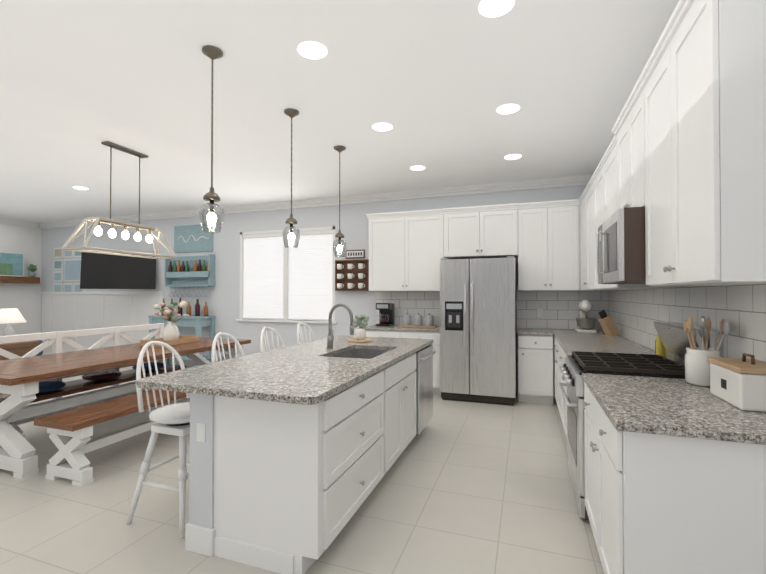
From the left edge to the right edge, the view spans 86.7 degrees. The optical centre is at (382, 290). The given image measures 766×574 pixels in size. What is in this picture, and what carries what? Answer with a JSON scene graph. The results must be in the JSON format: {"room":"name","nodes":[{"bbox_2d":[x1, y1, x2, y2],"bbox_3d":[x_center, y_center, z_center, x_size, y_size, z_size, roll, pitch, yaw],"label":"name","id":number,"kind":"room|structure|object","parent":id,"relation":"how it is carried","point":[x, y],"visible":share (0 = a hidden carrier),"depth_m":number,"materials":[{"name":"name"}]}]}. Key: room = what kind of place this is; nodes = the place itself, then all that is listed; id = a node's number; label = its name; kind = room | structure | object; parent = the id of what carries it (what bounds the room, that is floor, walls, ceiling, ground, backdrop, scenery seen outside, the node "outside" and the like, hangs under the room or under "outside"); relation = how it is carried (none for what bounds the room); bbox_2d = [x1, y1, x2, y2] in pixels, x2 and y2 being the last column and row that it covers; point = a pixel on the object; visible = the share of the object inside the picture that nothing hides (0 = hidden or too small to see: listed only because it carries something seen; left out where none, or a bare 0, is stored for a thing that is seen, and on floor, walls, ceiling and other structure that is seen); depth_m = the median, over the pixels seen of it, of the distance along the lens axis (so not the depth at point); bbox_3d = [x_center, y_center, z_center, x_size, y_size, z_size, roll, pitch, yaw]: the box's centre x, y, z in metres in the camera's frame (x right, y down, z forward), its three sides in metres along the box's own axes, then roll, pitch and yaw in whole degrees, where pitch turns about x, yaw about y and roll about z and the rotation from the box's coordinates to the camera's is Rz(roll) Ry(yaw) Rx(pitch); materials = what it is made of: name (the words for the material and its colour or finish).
{"room":"kitchen","nodes":[
{"label":"kitchen","id":0,"kind":"room"},
{"bbox_2d":[0,223,41,335],"bbox_3d":[-9.372,-0.047,4.870,0.100,3.000,9.300,0,-1,19],"label":"wall","id":1,"kind":"structure","parent":0,"point":[24,299],"depth_m":8.94,"materials":[{"name":"grey paint"}]},
{"bbox_2d":[0,276,39,283],"bbox_3d":[-7.965,-0.221,8.379,0.220,0.140,1.450,0,-1,19],"label":"mantel shelf","id":2,"kind":"object","parent":1,"relation":"attached to","point":[16,279],"visible":1,"depth_m":8.66,"materials":[{"name":"brown wood"}]},
{"bbox_2d":[0,251,36,276],"bbox_3d":[-7.923,-0.550,8.500,0.172,0.519,1.166,0,-1,19],"label":"framed picture","id":3,"kind":"object","parent":2,"relation":"on","point":[12,263],"visible":0.98,"depth_m":8.67},
{"bbox_2d":[0,218,39,227],"bbox_3d":[-9.293,-1.493,4.794,0.110,0.110,9.180,0,-1,19],"label":"crown molding","id":4,"kind":"structure","parent":1,"relation":"attached to","point":[2,220],"depth_m":8.77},
{"bbox_2d":[0,366,603,573],"bbox_3d":[-3.925,1.484,2.936,11.650,0.100,9.500,0,-1,19],"label":"floor","id":5,"kind":"structure","parent":0,"point":[461,487],"depth_m":2.62,"materials":[{"name":"tile"}]},
{"bbox_2d":[0,341,40,393],"bbox_3d":[-5.312,1.103,5.761,0.540,0.720,0.500,0,-1,19],"label":"side table","id":6,"kind":"object","parent":5,"relation":"on","point":[20,349],"visible":0.35,"depth_m":5.68,"materials":[{"name":"brown wood"}]},
{"bbox_2d":[0,308,25,335],"bbox_3d":[-5.312,0.502,5.767,0.380,0.479,0.380,0,-1,19],"label":"table lamp","id":7,"kind":"object","parent":6,"relation":"on","point":[10,315],"visible":0.75,"depth_m":5.71,"materials":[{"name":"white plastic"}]},
{"bbox_2d":[36,340,42,355],"bbox_3d":[-6.720,1.010,6.443,2.450,0.920,0.950,0,-1,19],"label":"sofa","id":8,"kind":"object","parent":5,"relation":"on","point":[40,353],"visible":0.15,"depth_m":6.44,"materials":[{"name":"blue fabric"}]},
{"bbox_2d":[0,323,185,437],"bbox_3d":[-3.208,0.949,4.607,0.464,1.004,2.028,0,-1,19],"label":"dining bench","id":9,"kind":"object","parent":5,"relation":"on","point":[55,339],"visible":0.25,"depth_m":4.43,"materials":[{"name":"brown wood"}]},
{"bbox_2d":[39,381,65,392],"bbox_3d":[-3.381,0.959,4.021,0.374,0.087,0.380,0,-1,19],"label":"bench cushion","id":10,"kind":"object","parent":9,"relation":"on","point":[45,386],"depth_m":3.98,"materials":[{"name":"blue fabric"}]},
{"bbox_2d":[82,370,121,379],"bbox_3d":[-3.178,0.965,4.597,0.374,0.087,0.380,0,-1,19],"label":"bench cushion","id":11,"kind":"object","parent":9,"relation":"on","point":[107,374],"depth_m":4.50,"materials":[{"name":"brown fabric"}]},
{"bbox_2d":[132,362,163,370],"bbox_3d":[-2.975,0.971,5.172,0.374,0.087,0.380,0,-1,19],"label":"bench cushion","id":12,"kind":"object","parent":9,"relation":"on","point":[159,365],"depth_m":5.07,"materials":[{"name":"blue fabric"}]},
{"bbox_2d":[34,389,185,486],"bbox_3d":[-1.980,1.211,4.172,0.420,0.470,2.580,0,-1,19],"label":"bench","id":13,"kind":"object","parent":5,"relation":"on","point":[77,424],"visible":0.56,"depth_m":3.08,"materials":[{"name":"brown wood"}]},
{"bbox_2d":[0,337,250,478],"bbox_3d":[-2.791,1.059,4.459,1.100,0.780,2.760,0,-1,19],"label":"dining table","id":14,"kind":"object","parent":5,"relation":"on","point":[21,379],"visible":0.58,"depth_m":3.60,"materials":[{"name":"brown wood"}]},
{"bbox_2d":[140,301,199,346],"bbox_3d":[-2.666,0.406,5.122,0.398,0.537,0.600,0,-1,19],"label":"centerpiece","id":15,"kind":"object","parent":14,"relation":"on","point":[170,333],"visible":1,"depth_m":5.07,"materials":[{"name":"white ceramic"}]},
{"bbox_2d":[126,341,189,537],"bbox_3d":[-1.317,0.886,2.627,0.505,1.096,0.444,0,-1,19],"label":"stool","id":16,"kind":"object","parent":5,"relation":"on","point":[172,419],"visible":0.77,"depth_m":2.50,"materials":[{"name":"white wood"}]},
{"bbox_2d":[148,298,215,365],"bbox_3d":[-3.758,0.813,7.587,1.200,1.337,0.416,0,-1,19],"label":"console table","id":17,"kind":"object","parent":5,"relation":"on","point":[197,321],"visible":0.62,"depth_m":7.45,"materials":[{"name":"teal wood"}]},
{"bbox_2d":[211,332,244,362],"bbox_3d":[-1.104,0.892,3.230,0.505,1.096,0.444,0,-1,19],"label":"stool","id":18,"kind":"object","parent":5,"relation":"on","point":[214,353],"visible":0.19,"depth_m":3.30,"materials":[{"name":"white wood"}]},
{"bbox_2d":[260,327,284,351],"bbox_3d":[-0.901,0.898,3.806,0.505,1.096,0.444,0,-1,19],"label":"stool","id":19,"kind":"object","parent":5,"relation":"on","point":[262,348],"visible":0.12,"depth_m":3.88,"materials":[{"name":"white wood"}]},
{"bbox_2d":[297,322,315,343],"bbox_3d":[-0.692,0.904,4.400,0.505,1.096,0.444,0,-1,19],"label":"stool","id":20,"kind":"object","parent":5,"relation":"on","point":[301,333],"visible":0.15,"depth_m":4.48,"materials":[{"name":"white wood"}]},
{"bbox_2d":[185,343,435,573],"bbox_3d":[-0.257,0.994,3.251,0.884,0.885,2.477,0,-1,19],"label":"kitchen island","id":21,"kind":"object","parent":5,"relation":"on","point":[296,450],"depth_m":2.16,"materials":[{"name":"paint"}]},
{"bbox_2d":[135,337,432,406],"bbox_3d":[-0.432,0.535,3.315,1.155,0.035,2.620,0,-1,19],"label":"island countertop","id":22,"kind":"structure","parent":21,"relation":"on","point":[304,374],"depth_m":2.48,"materials":[{"name":"grey stone"}]},
{"bbox_2d":[327,303,354,346],"bbox_3d":[-0.369,0.318,3.597,0.262,0.404,0.112,0,-1,19],"label":"faucet","id":23,"kind":"object","parent":22,"relation":"on","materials":[{"name":"silver metal"}]},
{"bbox_2d":[347,314,372,342],"bbox_3d":[-0.234,0.385,4.170,0.260,0.280,0.260,0,-1,19],"label":"potted plant","id":24,"kind":"object","parent":22,"relation":"on","point":[360,333],"visible":1,"depth_m":4.13,"materials":[{"name":"green plant"}]},
{"bbox_2d":[335,347,390,358],"bbox_3d":[-0.185,0.646,3.450,0.474,0.209,0.764,0,-1,19],"label":"sink","id":25,"kind":"object","parent":22,"relation":"in","point":[352,352],"depth_m":3.81,"materials":[{"name":"silver metal"}]},
{"bbox_2d":[365,329,440,394],"bbox_3d":[0.344,1.023,6.033,1.150,0.885,0.612,0,-1,19],"label":"base cabinet","id":26,"kind":"object","parent":5,"relation":"on","point":[389,333],"depth_m":5.65,"materials":[{"name":"wood"}]},
{"bbox_2d":[366,325,439,332],"bbox_3d":[0.340,0.563,6.034,1.155,0.035,0.622,0,-1,19],"label":"countertop","id":27,"kind":"structure","parent":26,"relation":"on","point":[372,326],"depth_m":5.90,"materials":[{"name":"grey stone"}]},
{"bbox_2d":[376,303,394,326],"bbox_3d":[0.034,0.371,6.195,0.220,0.350,0.262,0,-1,19],"label":"coffee maker","id":28,"kind":"object","parent":27,"relation":"on","point":[386,315],"visible":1,"depth_m":6.12,"materials":[{"name":"black plastic"}]},
{"bbox_2d":[399,313,437,327],"bbox_3d":[0.521,0.443,6.013,0.540,0.202,0.200,0,-1,19],"label":"tray","id":29,"kind":"object","parent":27,"relation":"on","point":[429,320],"visible":1,"depth_m":5.96,"materials":[{"name":"brown wood"}]},
{"bbox_2d":[440,256,516,405],"bbox_3d":[1.315,0.520,5.541,0.950,1.880,0.822,0,-1,19],"label":"fridge","id":30,"kind":"object","parent":5,"relation":"on","point":[478,330],"visible":1,"depth_m":5.20,"materials":[{"name":"silver metal"}]},
{"bbox_2d":[518,333,552,404],"bbox_3d":[2.037,1.017,5.436,0.418,0.885,0.612,0,-1,19],"label":"base cabinet","id":31,"kind":"object","parent":5,"relation":"on","point":[535,365],"depth_m":5.16,"materials":[{"name":"wood"}]},
{"bbox_2d":[518,329,552,332],"bbox_3d":[2.036,0.557,5.436,0.418,0.035,0.622,0,-1,19],"label":"countertop","id":32,"kind":"structure","parent":31,"relation":"on","point":[520,330],"depth_m":5.27,"materials":[{"name":"grey stone"}]},
{"bbox_2d":[553,333,554,391],"bbox_3d":[2.564,1.014,5.211,0.701,0.885,0.688,0,-1,19],"label":"base cabinet","id":33,"kind":"object","parent":5,"relation":"on","point":[553,333],"depth_m":5.39,"materials":[{"name":"wood"}]},
{"bbox_2d":[555,341,558,409],"bbox_3d":[2.297,1.007,4.454,0.701,0.885,1.033,0,-1,19],"label":"base cabinet","id":34,"kind":"object","parent":5,"relation":"on","point":[556,342],"depth_m":4.60,"materials":[{"name":"wood"}]},
{"bbox_2d":[559,345,642,438],"bbox_3d":[1.991,0.998,3.586,0.701,0.885,1.045,0,-1,19],"label":"base cabinet","id":35,"kind":"object","parent":5,"relation":"on","point":[562,404],"depth_m":3.97,"materials":[{"name":"wood"}]},
{"bbox_2d":[551,329,665,357],"bbox_3d":[2.243,0.545,4.321,0.712,0.035,2.589,0,-1,19],"label":"countertop","id":36,"kind":"structure","parent":35,"relation":"on","point":[571,340],"depth_m":3.98,"materials":[{"name":"grey stone"}]},
{"bbox_2d":[575,300,596,332],"bbox_3d":[2.575,0.330,5.164,0.236,0.411,0.358,0,-1,19],"label":"stand mixer","id":37,"kind":"object","parent":36,"relation":"on","point":[585,323],"visible":1,"depth_m":5.05,"materials":[{"name":"white metal"}]},
{"bbox_2d":[598,310,618,336],"bbox_3d":[2.582,0.377,4.652,0.222,0.307,0.175,0,-1,19],"label":"knife block","id":38,"kind":"object","parent":36,"relation":"on","point":[608,325],"visible":1,"depth_m":4.60,"materials":[{"name":"brown wood"}]},
{"bbox_2d":[655,335,665,356],"bbox_3d":[2.106,0.384,3.080,0.060,0.260,0.058,0,-1,19],"label":"oil bottle","id":39,"kind":"object","parent":36,"relation":"on","point":[659,348],"visible":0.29,"depth_m":3.05,"materials":[{"name":"yellow glass"}]},
{"bbox_2d":[559,322,721,520],"bbox_3d":[1.647,0.821,2.750,0.794,1.180,0.756,0,-1,19],"label":"range","id":40,"kind":"object","parent":5,"relation":"on","point":[673,336],"visible":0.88,"depth_m":2.61,"materials":[{"name":"silver metal"}]},
{"bbox_2d":[582,377,765,573],"bbox_3d":[1.399,0.980,1.906,0.701,0.885,0.986,0,-1,19],"label":"base cabinet","id":41,"kind":"object","parent":5,"relation":"on","point":[675,475],"depth_m":1.50,"materials":[{"name":"wood"}]},
{"bbox_2d":[583,373,765,444],"bbox_3d":[1.390,0.520,1.900,0.712,0.035,1.012,0,-1,19],"label":"countertop","id":42,"kind":"structure","parent":41,"relation":"on","point":[653,406],"depth_m":1.67,"materials":[{"name":"grey stone"}]},
{"bbox_2d":[683,316,729,386],"bbox_3d":[1.725,0.320,2.172,0.191,0.369,0.220,0,-1,19],"label":"utensil crock","id":43,"kind":"object","parent":42,"relation":"on","point":[697,368],"visible":0.85,"depth_m":2.14,"materials":[{"name":"white ceramic"}]},
{"bbox_2d":[707,353,765,411],"bbox_3d":[1.615,0.392,1.795,0.193,0.218,0.326,0,-1,19],"label":"bread box","id":44,"kind":"object","parent":42,"relation":"on","point":[739,383],"visible":0.98,"depth_m":1.72,"materials":[{"name":"white ceramic"}]},
{"bbox_2d":[41,185,586,394],"bbox_3d":[-2.360,-0.021,7.394,11.650,3.000,0.120,0,-1,19],"label":"wall","id":45,"kind":"structure","parent":0,"point":[223,302],"depth_m":7.37,"materials":[{"name":"paint"}]},
{"bbox_2d":[53,248,83,291],"bbox_3d":[-6.912,-0.433,8.924,0.950,1.016,0.022,0,-1,19],"label":"gallery","id":46,"kind":"object","parent":45,"relation":"attached to","point":[72,269],"visible":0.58,"depth_m":8.92,"materials":[{"name":"blue paper"}]},
{"bbox_2d":[41,291,163,351],"bbox_3d":[-6.033,0.696,8.600,3.615,1.329,0.029,0,-1,19],"label":"wainscoting","id":47,"kind":"structure","parent":45,"relation":"attached to","point":[65,311],"depth_m":8.63,"materials":[{"name":"white wood"}]},
{"bbox_2d":[80,252,155,288],"bbox_3d":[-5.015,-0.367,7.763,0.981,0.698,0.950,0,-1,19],"label":"television","id":48,"kind":"object","parent":45,"relation":"attached to","point":[102,271],"depth_m":7.70,"materials":[{"name":"black plastic"}]},
{"bbox_2d":[42,351,194,367],"bbox_3d":[-3.930,1.419,7.858,8.110,0.130,0.020,0,-1,19],"label":"baseboard","id":49,"kind":"structure","parent":45,"relation":"attached to","point":[187,363],"depth_m":7.84,"materials":[{"name":"white wood"}]},
{"bbox_2d":[165,254,214,296],"bbox_3d":[-3.675,-0.267,7.714,1.080,0.800,0.150,0,-1,19],"label":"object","id":50,"kind":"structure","parent":45,"relation":"attached to","point":[176,273],"depth_m":7.71,"materials":[{"name":"teal wood"}]},
{"bbox_2d":[174,224,212,252],"bbox_3d":[-3.633,-0.987,7.764,0.930,0.520,0.042,0,-1,19],"label":"welcome sign","id":51,"kind":"object","parent":45,"relation":"attached to","point":[191,238],"visible":0.94,"depth_m":7.75,"materials":[{"name":"blue wood"}]},
{"bbox_2d":[236,226,336,323],"bbox_3d":[-1.702,-0.251,7.127,2.010,1.625,0.150,0,-1,19],"label":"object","id":52,"kind":"object","parent":45,"relation":"attached to","point":[279,282],"visible":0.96,"depth_m":7.11,"materials":[{"name":"white fabric"}]},
{"bbox_2d":[40,174,592,228],"bbox_3d":[-2.399,-1.467,7.300,11.450,0.110,0.110,0,-1,19],"label":"crown molding","id":53,"kind":"structure","parent":45,"relation":"attached to","point":[581,180],"depth_m":6.51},
{"bbox_2d":[335,249,368,290],"bbox_3d":[-0.509,-0.324,6.572,0.590,0.670,0.202,0,-1,19],"label":"mug rack","id":54,"kind":"object","parent":45,"relation":"attached to","point":[351,275],"visible":1,"depth_m":6.62,"materials":[{"name":"brown wood"}]},
{"bbox_2d":[366,199,581,290],"bbox_3d":[1.204,-0.574,5.852,2.972,1.175,0.414,0,-1,19],"label":"upper cabinet","id":55,"kind":"object","parent":45,"relation":"attached to","point":[408,250],"visible":1,"depth_m":5.62,"materials":[{"name":"white wood"}]},
{"bbox_2d":[376,290,607,329],"bbox_3d":[1.457,0.270,5.978,3.310,0.550,0.006,0,-1,19],"label":"wall tiles","id":56,"kind":"structure","parent":45,"relation":"attached to","point":[561,309],"depth_m":5.73,"materials":[{"name":"white tile"}]},
{"bbox_2d":[537,309,542,316],"bbox_3d":[2.205,0.322,5.707,0.080,0.120,0.004,0,-1,19],"label":"outlet","id":57,"kind":"object","parent":56,"relation":"attached to","point":[539,312],"visible":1,"depth_m":5.70,"materials":[{"name":"white plastic"}]},
{"bbox_2d":[0,0,678,222],"bbox_3d":[-3.925,-1.616,2.967,11.650,0.100,9.500,0,-1,19],"label":"ceiling","id":58,"kind":"structure","parent":0,"point":[435,84],"depth_m":3.28,"materials":[{"name":"paint"}]},
{"bbox_2d":[73,186,87,189],"bbox_3d":[-4.545,-1.531,6.100,0.192,0.004,0.192,0,-1,10],"label":"recessed light","id":59,"kind":"object","parent":58,"relation":"in","point":[76,187],"depth_m":6.11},
{"bbox_2d":[62,141,176,258],"bbox_3d":[-2.829,-0.969,4.462,0.329,1.163,1.107,0,-1,19],"label":"dining chandelier","id":60,"kind":"object","parent":58,"relation":"hanging from","point":[97,230],"visible":1,"depth_m":4.35,"materials":[{"name":"grey wood"}]},
{"bbox_2d":[199,45,223,232],"bbox_3d":[-1.121,-0.974,2.662,0.152,1.190,0.152,0,-1,19],"label":"pendant light","id":61,"kind":"object","parent":58,"relation":"hanging from","point":[212,53],"visible":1,"depth_m":2.65,"materials":[{"name":"brown metal"}]},
{"bbox_2d":[282,108,299,247],"bbox_3d":[-0.799,-0.965,3.545,0.152,1.190,0.152,0,-1,19],"label":"pendant light","id":62,"kind":"object","parent":58,"relation":"hanging from","point":[291,113],"visible":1,"depth_m":3.52,"materials":[{"name":"brown metal"}]},
{"bbox_2d":[297,41,326,58],"bbox_3d":[-0.462,-1.567,2.659,0.192,0.004,0.192,0,-1,28],"label":"recessed light","id":63,"kind":"object","parent":58,"relation":"in","point":[316,50],"depth_m":2.65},
{"bbox_2d":[333,146,346,256],"bbox_3d":[-0.471,-0.956,4.415,0.152,1.190,0.152,0,-1,19],"label":"pendant light","id":64,"kind":"object","parent":58,"relation":"hanging from","point":[339,235],"visible":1,"depth_m":4.40,"materials":[{"name":"brown metal"}]},
{"bbox_2d":[372,123,391,130],"bbox_3d":[-0.005,-1.554,3.875,0.192,0.004,0.192,0,-1,10],"label":"recessed light","id":65,"kind":"object","parent":58,"relation":"in","point":[379,126],"depth_m":3.87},
{"bbox_2d":[410,166,424,170],"bbox_3d":[0.439,-1.541,5.135,0.192,0.004,0.192,0,-1,10],"label":"recessed light","id":66,"kind":"object","parent":58,"relation":"in","point":[416,168],"depth_m":5.14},
{"bbox_2d":[479,0,514,16],"bbox_3d":[0.626,-1.571,2.243,0.192,0.004,0.192,0,-1,10],"label":"recessed light","id":67,"kind":"object","parent":58,"relation":"in","point":[488,8],"depth_m":2.25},
{"bbox_2d":[496,104,519,113],"bbox_3d":[1.078,-1.558,3.500,0.192,0.004,0.192,0,-1,10],"label":"recessed light","id":68,"kind":"object","parent":58,"relation":"in","point":[508,108],"depth_m":3.50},
{"bbox_2d":[504,154,520,159],"bbox_3d":[1.510,-1.546,4.718,0.192,0.004,0.192,0,-1,10],"label":"recessed light","id":69,"kind":"object","parent":58,"relation":"in","point":[513,156],"depth_m":4.70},
{"bbox_3d":[1.521,-0.086,1.033,0.100,3.000,9.300,0,-1,19],"label":"wall","id":70,"kind":"structure","parent":0,"visible":0},
{"bbox_2d":[579,184,590,290],"bbox_3d":[2.520,-0.564,4.605,0.372,1.130,1.176,0,-1,19],"label":"upper cabinet","id":71,"kind":"object","parent":70,"relation":"attached to","point":[585,207],"depth_m":4.74,"materials":[{"name":"white wood"}]},
{"bbox_2d":[591,144,660,290],"bbox_3d":[2.159,-0.575,3.580,0.372,1.130,1.247,0,-1,19],"label":"upper cabinet","id":72,"kind":"object","parent":70,"relation":"attached to","point":[603,182],"depth_m":3.77,"materials":[{"name":"white wood"}]},
{"bbox_2d":[615,92,638,211],"bbox_3d":[1.847,-0.850,2.696,0.372,0.711,0.760,0,-1,19],"label":"upper cabinet","id":73,"kind":"object","parent":70,"relation":"attached to","point":[627,134],"depth_m":2.77,"materials":[{"name":"white wood"}]},
{"bbox_2d":[597,206,645,283],"bbox_3d":[1.762,-0.270,2.720,0.551,0.442,0.752,0,-1,19],"label":"microwave","id":74,"kind":"object","parent":73,"relation":"attached to","point":[621,246],"visible":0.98,"depth_m":2.44,"materials":[{"name":"silver metal"}]},
{"bbox_2d":[608,284,765,361],"bbox_3d":[2.288,0.243,3.368,0.006,0.550,4.362,0,-1,19],"label":"wall tiles","id":75,"kind":"structure","parent":70,"relation":"attached to","point":[635,315],"depth_m":2.56,"materials":[{"name":"white tile"}]},
{"bbox_2d":[639,0,765,287],"bbox_3d":[1.575,-0.620,1.923,0.372,1.186,1.005,0,-1,19],"label":"upper cabinet","id":76,"kind":"object","parent":70,"relation":"attached to","point":[683,161],"depth_m":1.60,"materials":[{"name":"white wood"}]}
]}

